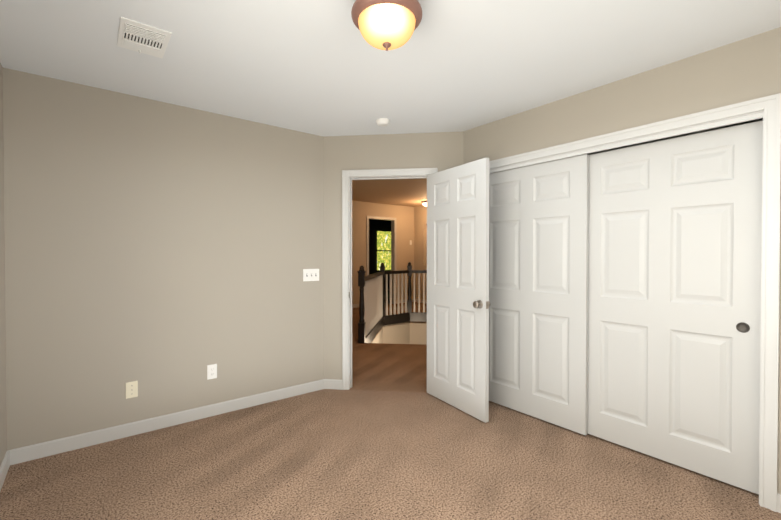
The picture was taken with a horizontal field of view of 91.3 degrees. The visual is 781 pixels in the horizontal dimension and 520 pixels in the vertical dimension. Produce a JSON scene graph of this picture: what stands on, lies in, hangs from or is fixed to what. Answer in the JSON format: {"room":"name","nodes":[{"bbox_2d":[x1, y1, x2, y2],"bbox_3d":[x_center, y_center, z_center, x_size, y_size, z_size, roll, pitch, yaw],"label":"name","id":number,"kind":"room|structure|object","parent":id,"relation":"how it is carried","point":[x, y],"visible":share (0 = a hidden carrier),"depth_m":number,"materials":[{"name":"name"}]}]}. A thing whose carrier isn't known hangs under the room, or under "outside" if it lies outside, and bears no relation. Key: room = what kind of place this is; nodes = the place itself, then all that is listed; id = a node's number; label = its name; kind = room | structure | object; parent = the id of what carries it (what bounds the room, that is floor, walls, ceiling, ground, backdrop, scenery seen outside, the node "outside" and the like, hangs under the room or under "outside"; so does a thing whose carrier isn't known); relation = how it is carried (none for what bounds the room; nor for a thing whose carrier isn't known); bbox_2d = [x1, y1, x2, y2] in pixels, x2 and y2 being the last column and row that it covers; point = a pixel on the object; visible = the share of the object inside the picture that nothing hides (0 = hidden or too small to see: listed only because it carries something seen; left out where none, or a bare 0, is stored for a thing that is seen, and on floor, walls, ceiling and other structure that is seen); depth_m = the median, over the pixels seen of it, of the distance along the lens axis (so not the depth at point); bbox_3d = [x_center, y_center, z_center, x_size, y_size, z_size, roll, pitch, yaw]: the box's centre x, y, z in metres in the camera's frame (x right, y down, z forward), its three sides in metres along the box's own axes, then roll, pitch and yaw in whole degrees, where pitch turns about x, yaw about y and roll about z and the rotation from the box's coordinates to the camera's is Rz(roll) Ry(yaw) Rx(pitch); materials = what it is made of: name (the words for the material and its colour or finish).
{"room":"empty bedroom","nodes":[
{"label":"empty bedroom","id":0,"kind":"room"},
{"bbox_2d":[0,62,6,465],"bbox_3d":[-1.163,-0.188,0.725,0.120,2.950,4.020,0,1,-38],"label":"wall","id":1,"kind":"structure","parent":0,"point":[3,429],"depth_m":2.27,"materials":[{"name":"paint"}]},
{"bbox_2d":[0,379,780,512],"bbox_3d":[0.074,1.230,1.797,3.130,0.091,3.900,0,1,-38],"label":"baseboard","id":2,"kind":"structure","parent":1,"relation":"attached to","point":[39,450],"depth_m":2.79,"materials":[{"name":"paint"}]},
{"bbox_2d":[3,68,323,450],"bbox_3d":[-1.570,-0.213,3.043,2.360,2.950,0.120,0,1,-38],"label":"wall","id":3,"kind":"structure","parent":0,"point":[164,254],"depth_m":2.80,"materials":[{"name":"paint"}]},
{"bbox_2d":[126,381,137,398],"bbox_3d":[-1.859,0.937,2.744,0.072,0.115,0.009,0,1,-38],"label":"outlet plate","id":4,"kind":"object","parent":3,"relation":"attached to","point":[131,389],"visible":1,"depth_m":2.74,"materials":[{"name":"beige plastic"}]},
{"bbox_2d":[207,364,216,379],"bbox_3d":[-1.438,0.906,3.078,0.072,0.115,0.008,0,1,-38],"label":"duplex electrical outlet","id":5,"kind":"object","parent":3,"relation":"attached to","point":[212,371],"visible":1,"depth_m":3.08,"materials":[{"name":"white plastic"}]},
{"bbox_2d":[303,269,318,280],"bbox_3d":[-0.747,0.148,3.612,0.165,0.115,0.016,0,1,-38],"label":"light switch","id":6,"kind":"object","parent":3,"relation":"attached to","point":[310,274],"visible":1,"depth_m":3.61,"materials":[{"name":"white plastic"}]},
{"bbox_2d":[369,219,390,290],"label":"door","id":7,"kind":"structure","parent":0,"point":[374,225],"depth_m":13.46,"materials":[{"name":"black wood"}]},
{"bbox_2d":[376,230,390,270],"bbox_3d":[-0.194,-0.310,13.707,0.810,1.460,0.030,0,1,-38],"label":"window","id":8,"kind":"structure","parent":7,"relation":"in","point":[383,246],"depth_m":13.68,"materials":[{"name":"clear glass"}]},
{"bbox_2d":[352,201,413,303],"bbox_3d":[-1.487,-0.118,8.979,5.620,2.630,0.120,0,1,-38],"label":"wall","id":9,"kind":"structure","parent":0,"point":[402,215],"depth_m":9.94,"materials":[{"name":"paint"}]},
{"bbox_2d":[367,216,395,303],"bbox_3d":[-0.258,0.043,9.942,0.962,2.291,0.142,0,1,-38],"label":"door frame","id":10,"kind":"structure","parent":9,"relation":"attached to","point":[393,244],"depth_m":10.16,"materials":[{"name":"paint"}]},
{"bbox_2d":[352,299,426,307],"bbox_3d":[-0.192,1.170,7.264,5.502,0.091,4.202,0,1,-38],"label":"baseboard","id":11,"kind":"structure","parent":9,"relation":"attached to","point":[357,305],"depth_m":10.27,"materials":[{"name":"paint"}]},
{"bbox_2d":[352,178,426,206],"bbox_3d":[1.088,-1.491,7.358,6.200,0.150,7.700,0,1,7],"label":"ceiling","id":12,"kind":"structure","parent":0,"point":[408,192],"depth_m":8.00,"materials":[{"name":"paint"}]},
{"bbox_2d":[0,0,780,136],"bbox_3d":[0.074,-1.244,1.770,3.130,0.160,3.900,0,1,-38],"label":"ceiling","id":13,"kind":"structure","parent":0,"point":[323,68],"depth_m":2.17,"materials":[{"name":"paint"}]},
{"bbox_2d":[117,17,171,57],"bbox_3d":[-1.308,-1.157,2.022,0.215,0.020,0.315,0,1,-38],"label":"ceiling vent","id":14,"kind":"object","parent":13,"relation":"in","point":[142,38],"visible":1,"depth_m":2.00,"materials":[{"name":"white metal"}]},
{"bbox_2d":[376,118,389,125],"bbox_3d":[-0.065,-1.162,3.245,0.124,0.037,0.124,0,1,-38],"label":"smoke detector","id":15,"kind":"object","parent":13,"relation":"attached to","point":[382,121],"visible":1,"depth_m":3.21,"materials":[{"name":"white plastic"}]},
{"bbox_2d":[351,0,421,50],"bbox_3d":[-0.016,-1.046,1.700,0.316,0.234,0.316,0,1,-38],"label":"ceiling light","id":16,"kind":"object","parent":13,"relation":"attached to","point":[386,25],"visible":1,"depth_m":1.62,"materials":[{"name":"glass"}]},
{"bbox_2d":[355,321,426,344],"bbox_3d":[0.288,1.206,6.786,1.350,5.230,3.440,0,1,7],"label":"wall","id":17,"kind":"structure","parent":0,"point":[410,333],"depth_m":8.30,"materials":[{"name":"paint"}]},
{"bbox_2d":[324,132,462,379],"bbox_3d":[0.020,-0.220,3.681,1.429,2.950,0.120,0,1,7],"label":"wall","id":18,"kind":"structure","parent":0,"point":[441,151],"depth_m":3.67,"materials":[{"name":"paint"}]},
{"bbox_2d":[342,168,437,389],"bbox_3d":[-0.004,0.202,3.688,0.912,2.111,0.160,0,1,7],"label":"door frame","id":19,"kind":"structure","parent":18,"relation":"attached to","point":[348,176],"depth_m":3.66,"materials":[{"name":"paint"}]},
{"bbox_2d":[427,158,489,422],"bbox_3d":[0.533,0.235,3.232,0.197,2.025,0.768,0,1,-38],"label":"bedroom door","id":20,"kind":"structure","parent":18,"relation":"in","point":[458,303],"depth_m":3.17,"materials":[{"name":"paint"}]},
{"bbox_2d":[414,206,426,299],"bbox_3d":[2.057,-0.118,8.966,0.160,2.630,4.300,0,1,-38],"label":"wall","id":21,"kind":"structure","parent":0,"point":[420,237],"depth_m":10.40,"materials":[{"name":"paint"}]},
{"bbox_2d":[350,291,758,503],"bbox_3d":[0.158,1.304,8.357,7.870,0.200,12.668,0,1,7],"label":"floor","id":22,"kind":"structure","parent":0,"point":[388,367],"depth_m":4.11,"materials":[{"name":"carpet"}]},
{"bbox_2d":[0,389,780,519],"bbox_3d":[0.074,1.376,1.798,3.130,0.200,3.900,0,1,-38],"label":"floor carpet","id":23,"kind":"object","parent":22,"relation":"on","point":[332,454],"visible":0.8,"depth_m":2.27,"materials":[{"name":"brown carpet"}]},
{"bbox_2d":[357,262,426,343],"bbox_3d":[0.173,0.726,7.154,2.978,1.302,1.797,0,1,-38],"label":"stair railing","id":24,"kind":"object","parent":22,"relation":"on","point":[375,317],"visible":0.88,"depth_m":7.73,"materials":[{"name":"black wood"}]},
{"bbox_2d":[463,27,780,493],"bbox_3d":[1.624,-0.206,2.441,0.120,2.950,3.010,0,1,-38],"label":"wall","id":25,"kind":"structure","parent":0,"point":[744,70],"depth_m":2.35,"materials":[{"name":"paint"}]},
{"bbox_2d":[489,154,588,434],"bbox_3d":[1.105,0.250,3.079,0.038,1.995,0.940,0,1,-38],"label":"closet door","id":26,"kind":"structure","parent":25,"relation":"in","point":[538,277],"depth_m":2.97,"materials":[{"name":"paint"}]},
{"bbox_2d":[489,93,780,511],"bbox_3d":[1.386,0.214,2.732,0.142,2.103,1.981,0,1,-38],"label":"trim","id":27,"kind":"structure","parent":25,"relation":"attached to","point":[767,109],"depth_m":1.96,"materials":[{"name":"paint"}]},
{"bbox_2d":[588,120,762,493],"bbox_3d":[1.696,0.258,2.404,0.038,1.995,0.940,0,1,-38],"label":"closet door","id":28,"kind":"structure","parent":25,"relation":"in","point":[674,286],"depth_m":2.31,"materials":[{"name":"paint"}]},
{"bbox_2d":[490,118,762,173],"bbox_3d":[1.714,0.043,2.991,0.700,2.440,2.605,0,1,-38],"label":"door track","id":29,"kind":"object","parent":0,"point":[731,125],"depth_m":2.86,"materials":[{"name":"metal"}]}
]}

